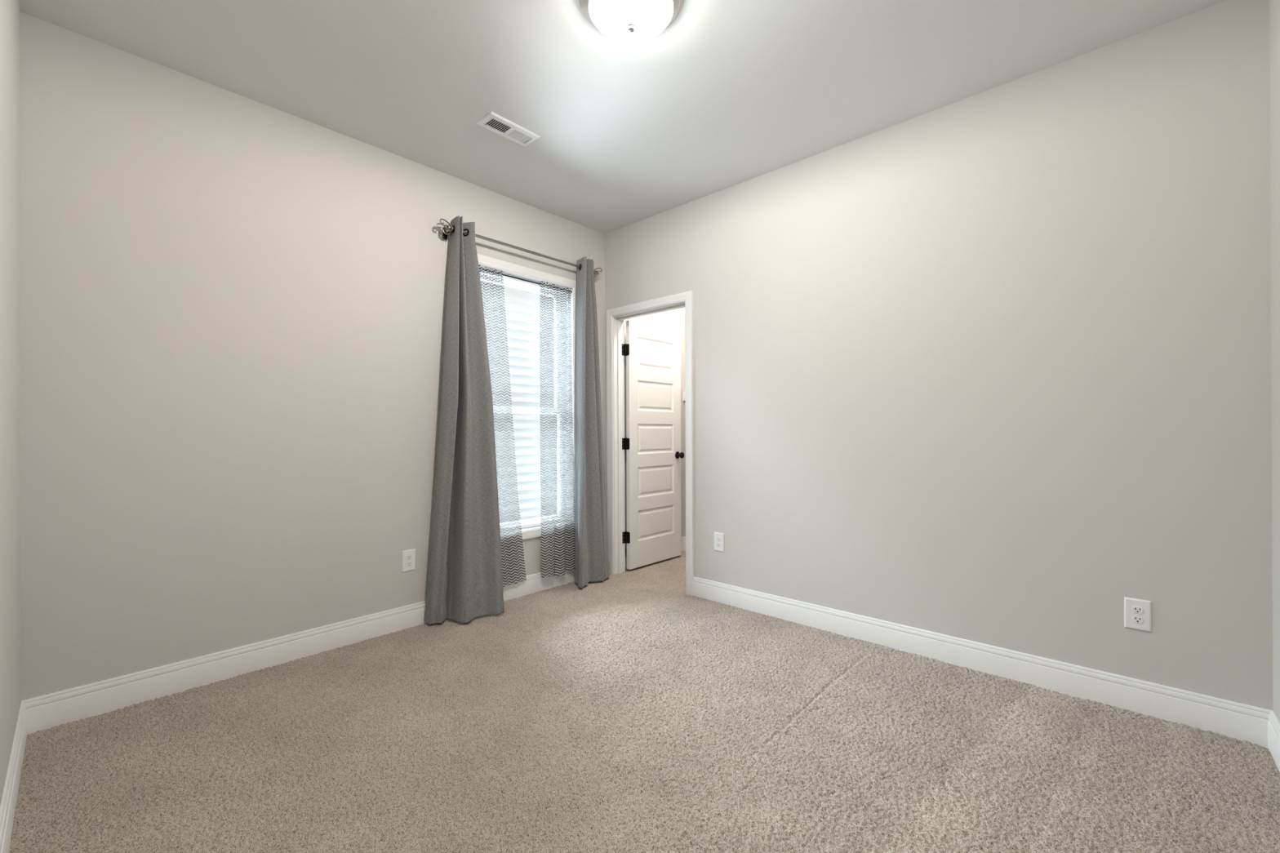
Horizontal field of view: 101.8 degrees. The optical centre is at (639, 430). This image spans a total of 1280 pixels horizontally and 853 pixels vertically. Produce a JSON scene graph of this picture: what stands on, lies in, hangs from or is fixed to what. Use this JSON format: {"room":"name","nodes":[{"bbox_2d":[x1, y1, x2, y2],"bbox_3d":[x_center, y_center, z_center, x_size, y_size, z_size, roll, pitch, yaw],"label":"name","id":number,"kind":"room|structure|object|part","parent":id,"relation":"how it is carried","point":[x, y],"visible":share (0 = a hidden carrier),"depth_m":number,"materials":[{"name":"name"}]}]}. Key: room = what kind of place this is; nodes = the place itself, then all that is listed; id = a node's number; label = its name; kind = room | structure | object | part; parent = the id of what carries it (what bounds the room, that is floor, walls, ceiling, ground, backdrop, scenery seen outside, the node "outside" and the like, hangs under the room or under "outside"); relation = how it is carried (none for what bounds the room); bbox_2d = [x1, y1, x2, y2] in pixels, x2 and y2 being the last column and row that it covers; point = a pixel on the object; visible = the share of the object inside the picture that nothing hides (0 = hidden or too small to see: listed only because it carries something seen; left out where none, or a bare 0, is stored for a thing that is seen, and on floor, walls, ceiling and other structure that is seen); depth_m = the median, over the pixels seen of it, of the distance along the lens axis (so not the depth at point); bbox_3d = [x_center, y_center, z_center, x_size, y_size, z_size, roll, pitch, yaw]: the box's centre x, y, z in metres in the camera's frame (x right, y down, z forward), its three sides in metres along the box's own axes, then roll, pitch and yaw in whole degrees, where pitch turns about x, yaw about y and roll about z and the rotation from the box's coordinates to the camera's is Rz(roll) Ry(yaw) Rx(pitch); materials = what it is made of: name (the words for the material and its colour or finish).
{"room":"empty bedroom","nodes":[
{"label":"empty bedroom","id":0,"kind":"room"},
{"bbox_2d":[0,0,21,806],"bbox_3d":[-1.068,-0.220,0.728,3.566,2.752,0.100,0,0,43],"label":"wall","id":1,"kind":"structure","parent":0,"point":[10,11],"depth_m":1.64,"materials":[{"name":"grey paint"}]},
{"bbox_2d":[0,700,26,852],"bbox_3d":[-1.061,1.086,0.801,3.466,0.136,0.014,0,0,43],"label":"baseboard","id":2,"kind":"structure","parent":1,"relation":"attached to","point":[8,804],"depth_m":1.57,"materials":[{"name":"white paint"}]},
{"bbox_2d":[20,11,685,700],"bbox_3d":[-0.732,-0.216,3.851,0.170,2.752,5.152,0,0,43],"label":"wall","id":3,"kind":"structure","parent":0,"point":[233,305],"depth_m":2.40,"materials":[{"name":"grey paint"}]},
{"bbox_2d":[21,570,575,734],"bbox_3d":[-1.303,1.091,3.087,0.014,0.136,3.052,0,0,43],"label":"baseboard","id":4,"kind":"structure","parent":3,"relation":"attached to","point":[48,711],"depth_m":2.40,"materials":[{"name":"white paint"}]},
{"bbox_2d":[401,548,415,572],"bbox_3d":[-1.349,0.763,3.043,0.009,0.124,0.080,0,0,43],"label":"wall outlet","id":5,"kind":"object","parent":3,"relation":"attached to","point":[408,557],"visible":1,"depth_m":3.04,"materials":[{"name":"white plastic"}]},
{"bbox_2d":[406,561,412,566],"bbox_3d":[-1.347,0.782,3.041,0.003,0.028,0.034,0,0,43],"label":"receptacle","id":6,"kind":"object","parent":5,"relation":"attached to","point":[408,563],"depth_m":3.04,"materials":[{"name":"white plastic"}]},
{"bbox_2d":[406,554,412,559],"bbox_3d":[-1.348,0.743,3.041,0.003,0.028,0.034,0,0,43],"label":"receptacle","id":7,"kind":"object","parent":5,"relation":"attached to","point":[409,557],"depth_m":3.04,"materials":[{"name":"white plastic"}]},
{"bbox_2d":[436,218,602,277],"bbox_3d":[-0.776,-1.222,3.604,0.107,0.079,1.320,0,0,43],"label":"curtain rod","id":8,"kind":"object","parent":3,"relation":"attached to","point":[446,227],"visible":0.9,"depth_m":3.40,"materials":[{"name":"grey metal"}]},
{"bbox_2d":[424,215,504,624],"bbox_3d":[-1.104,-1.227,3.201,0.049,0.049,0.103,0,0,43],"label":"curtain","id":9,"kind":"object","parent":8,"relation":"hanging from","point":[464,584],"visible":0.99,"depth_m":3.15,"materials":[{"name":"grey fabric"}]},
{"bbox_2d":[574,256,609,587],"bbox_3d":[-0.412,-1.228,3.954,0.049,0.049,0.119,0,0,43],"label":"curtain","id":10,"kind":"object","parent":8,"relation":"hanging from","point":[592,563],"visible":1,"depth_m":3.91,"materials":[{"name":"grey fabric"}]},
{"bbox_2d":[477,253,576,539],"bbox_3d":[-0.858,-0.190,3.700,0.188,1.902,0.981,0,0,43],"label":"window","id":11,"kind":"structure","parent":3,"relation":"in","point":[507,268],"depth_m":3.76,"materials":[{"name":"white paint"}]},
{"bbox_2d":[502,273,541,528],"bbox_3d":[-0.846,-0.190,3.689,0.038,1.773,0.843,0,0,43],"label":"window shade","id":12,"kind":"object","parent":11,"relation":"attached to","point":[522,298],"visible":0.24,"depth_m":3.72,"materials":[{"name":"white plastic"}]},
{"bbox_3d":[-0.849,-1.062,3.690,0.038,0.029,0.843,0,0,43],"label":"head rail","id":13,"kind":"part","parent":12,"relation":"part of","materials":[{"name":"white plastic"}]},
{"bbox_3d":[-0.840,0.683,3.685,0.030,0.026,0.843,0,0,43],"label":"rail","id":14,"kind":"part","parent":12,"relation":"part of","materials":[{"name":"white plastic"}]},
{"bbox_2d":[482,268,572,293],"bbox_3d":[-0.813,-1.055,3.657,0.016,0.016,0.855,0,0,43],"label":"tension rod","id":15,"kind":"object","parent":11,"relation":"attached to","point":[482,268],"visible":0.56,"depth_m":3.63,"materials":[{"name":"white metal"}]},
{"bbox_2d":[479,265,526,586],"bbox_3d":[-0.938,-0.021,3.475,0.063,2.126,0.387,0,0,44],"label":"sheer curtain","id":16,"kind":"object","parent":15,"relation":"hanging from","point":[513,571],"visible":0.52,"depth_m":3.50,"materials":[{"name":"white fabric"}]},
{"bbox_2d":[539,280,575,577],"bbox_3d":[-0.603,-0.009,3.820,0.091,2.150,0.324,0,0,43],"label":"sheer curtain","id":17,"kind":"object","parent":15,"relation":"hanging from","point":[557,506],"visible":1,"depth_m":3.82,"materials":[{"name":"white fabric"}]},
{"bbox_2d":[625,536,685,567],"bbox_3d":[0.413,1.088,4.953,0.014,0.136,1.783,0,0,43],"label":"baseboard","id":18,"kind":"structure","parent":3,"relation":"attached to","point":[683,539],"depth_m":4.94,"materials":[{"name":"white paint"}]},
{"bbox_2d":[18,0,1226,233],"bbox_3d":[0.575,-1.649,2.646,3.736,0.100,5.152,0,0,43],"label":"ceiling","id":19,"kind":"structure","parent":0,"point":[731,92],"depth_m":2.29,"materials":[{"name":"white paint"}]},
{"bbox_2d":[475,111,540,146],"bbox_3d":[-0.693,-1.589,2.759,0.146,0.009,0.303,0,0,43],"label":"ceiling vent","id":20,"kind":"object","parent":19,"relation":"in","point":[493,122],"visible":1,"depth_m":2.75,"materials":[{"name":"white metal"}]},
{"bbox_2d":[578,0,683,44],"bbox_3d":[-0.032,-1.537,1.925,0.387,0.121,0.387,0,0,43],"label":"ceiling light","id":21,"kind":"object","parent":19,"relation":"attached to","point":[623,21],"visible":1,"depth_m":1.91,"materials":[{"name":"white glass"}]},
{"bbox_2d":[8,551,1279,852],"bbox_3d":[0.585,1.169,2.642,3.736,0.065,5.152,0,0,43],"label":"floor","id":22,"kind":"structure","parent":0,"point":[526,667],"depth_m":1.83,"materials":[{"name":"beige carpet"}]},
{"bbox_2d":[604,0,1273,711],"bbox_3d":[1.072,-0.224,3.053,3.566,2.752,0.117,0,0,43],"label":"wall","id":23,"kind":"structure","parent":0,"point":[992,366],"depth_m":2.38,"materials":[{"name":"grey paint"}]},
{"bbox_2d":[606,290,693,595],"bbox_3d":[0.099,0.094,3.949,0.852,2.123,0.154,0,0,43],"label":"door frame","id":24,"kind":"structure","parent":23,"relation":"attached to","point":[615,317],"depth_m":4.15,"materials":[{"name":"white paint"}]},
{"bbox_3d":[0.145,0.094,3.999,0.852,2.123,0.018,0,0,43],"label":"casing","id":25,"kind":"part","parent":24,"relation":"part of","materials":[{"name":"white paint"}]},
{"bbox_2d":[622,320,684,569],"bbox_3d":[0.116,0.118,4.458,0.169,2.024,0.724,0,0,43],"label":"door","id":26,"kind":"structure","parent":23,"relation":"in","point":[651,443],"depth_m":4.42,"materials":[{"name":"white paint"}]},
{"bbox_3d":[0.362,0.223,4.650,0.068,0.065,0.065,0,0,43],"label":"knob","id":27,"kind":"part","parent":26,"relation":"part of","materials":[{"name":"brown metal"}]},
{"bbox_2d":[714,532,724,551],"bbox_3d":[0.528,0.746,3.471,0.080,0.124,0.009,0,0,43],"label":"wall outlet","id":28,"kind":"object","parent":23,"relation":"attached to","point":[718,537],"visible":1,"depth_m":3.47,"materials":[{"name":"white plastic"}]},
{"bbox_2d":[692,576,1271,748],"bbox_3d":[1.321,1.081,2.737,2.581,0.136,0.014,0,0,43],"label":"baseboard","id":29,"kind":"structure","parent":23,"relation":"attached to","point":[1241,722],"depth_m":2.34,"materials":[{"name":"white paint"}]},
{"bbox_2d":[1124,596,1151,632],"bbox_3d":[2.013,0.746,2.104,0.080,0.124,0.009,0,0,43],"label":"wall outlet","id":30,"kind":"object","parent":23,"relation":"attached to","point":[1137,612],"visible":1,"depth_m":2.10,"materials":[{"name":"white plastic"}]},
{"bbox_2d":[1131,615,1143,623],"bbox_3d":[2.012,0.765,2.102,0.034,0.028,0.003,0,0,43],"label":"receptacle","id":31,"kind":"object","parent":30,"relation":"attached to","point":[1135,619],"depth_m":2.10,"materials":[{"name":"white plastic"}]},
{"bbox_2d":[1131,605,1143,613],"bbox_3d":[2.012,0.727,2.102,0.034,0.028,0.003,0,0,43],"label":"receptacle","id":32,"kind":"object","parent":30,"relation":"attached to","point":[1135,609],"depth_m":2.10,"materials":[{"name":"white plastic"}]},
{"bbox_2d":[1269,0,1279,722],"bbox_3d":[1.275,-0.228,0.714,0.100,2.752,3.052,0,0,43],"label":"wall","id":33,"kind":"structure","parent":0,"point":[1274,5],"depth_m":1.82,"materials":[{"name":"grey paint"}]},
{"bbox_2d":[1267,711,1279,772],"bbox_3d":[1.237,1.078,0.751,0.014,0.136,3.052,0,0,43],"label":"baseboard","id":34,"kind":"structure","parent":33,"relation":"attached to","point":[1273,724],"depth_m":1.80,"materials":[{"name":"white paint"}]},
{"bbox_3d":[1.703,-0.223,5.043,1.800,2.752,0.100,0,0,43],"label":"wall","id":35,"kind":"structure","parent":0,"visible":0},
{"bbox_2d":[682,391,684,400],"bbox_3d":[1.334,-0.337,4.717,1.700,0.109,0.880,0,0,43],"label":"closet shelf","id":36,"kind":"object","parent":35,"relation":"attached to","point":[683,393],"visible":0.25,"depth_m":4.96,"materials":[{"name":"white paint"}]}
]}

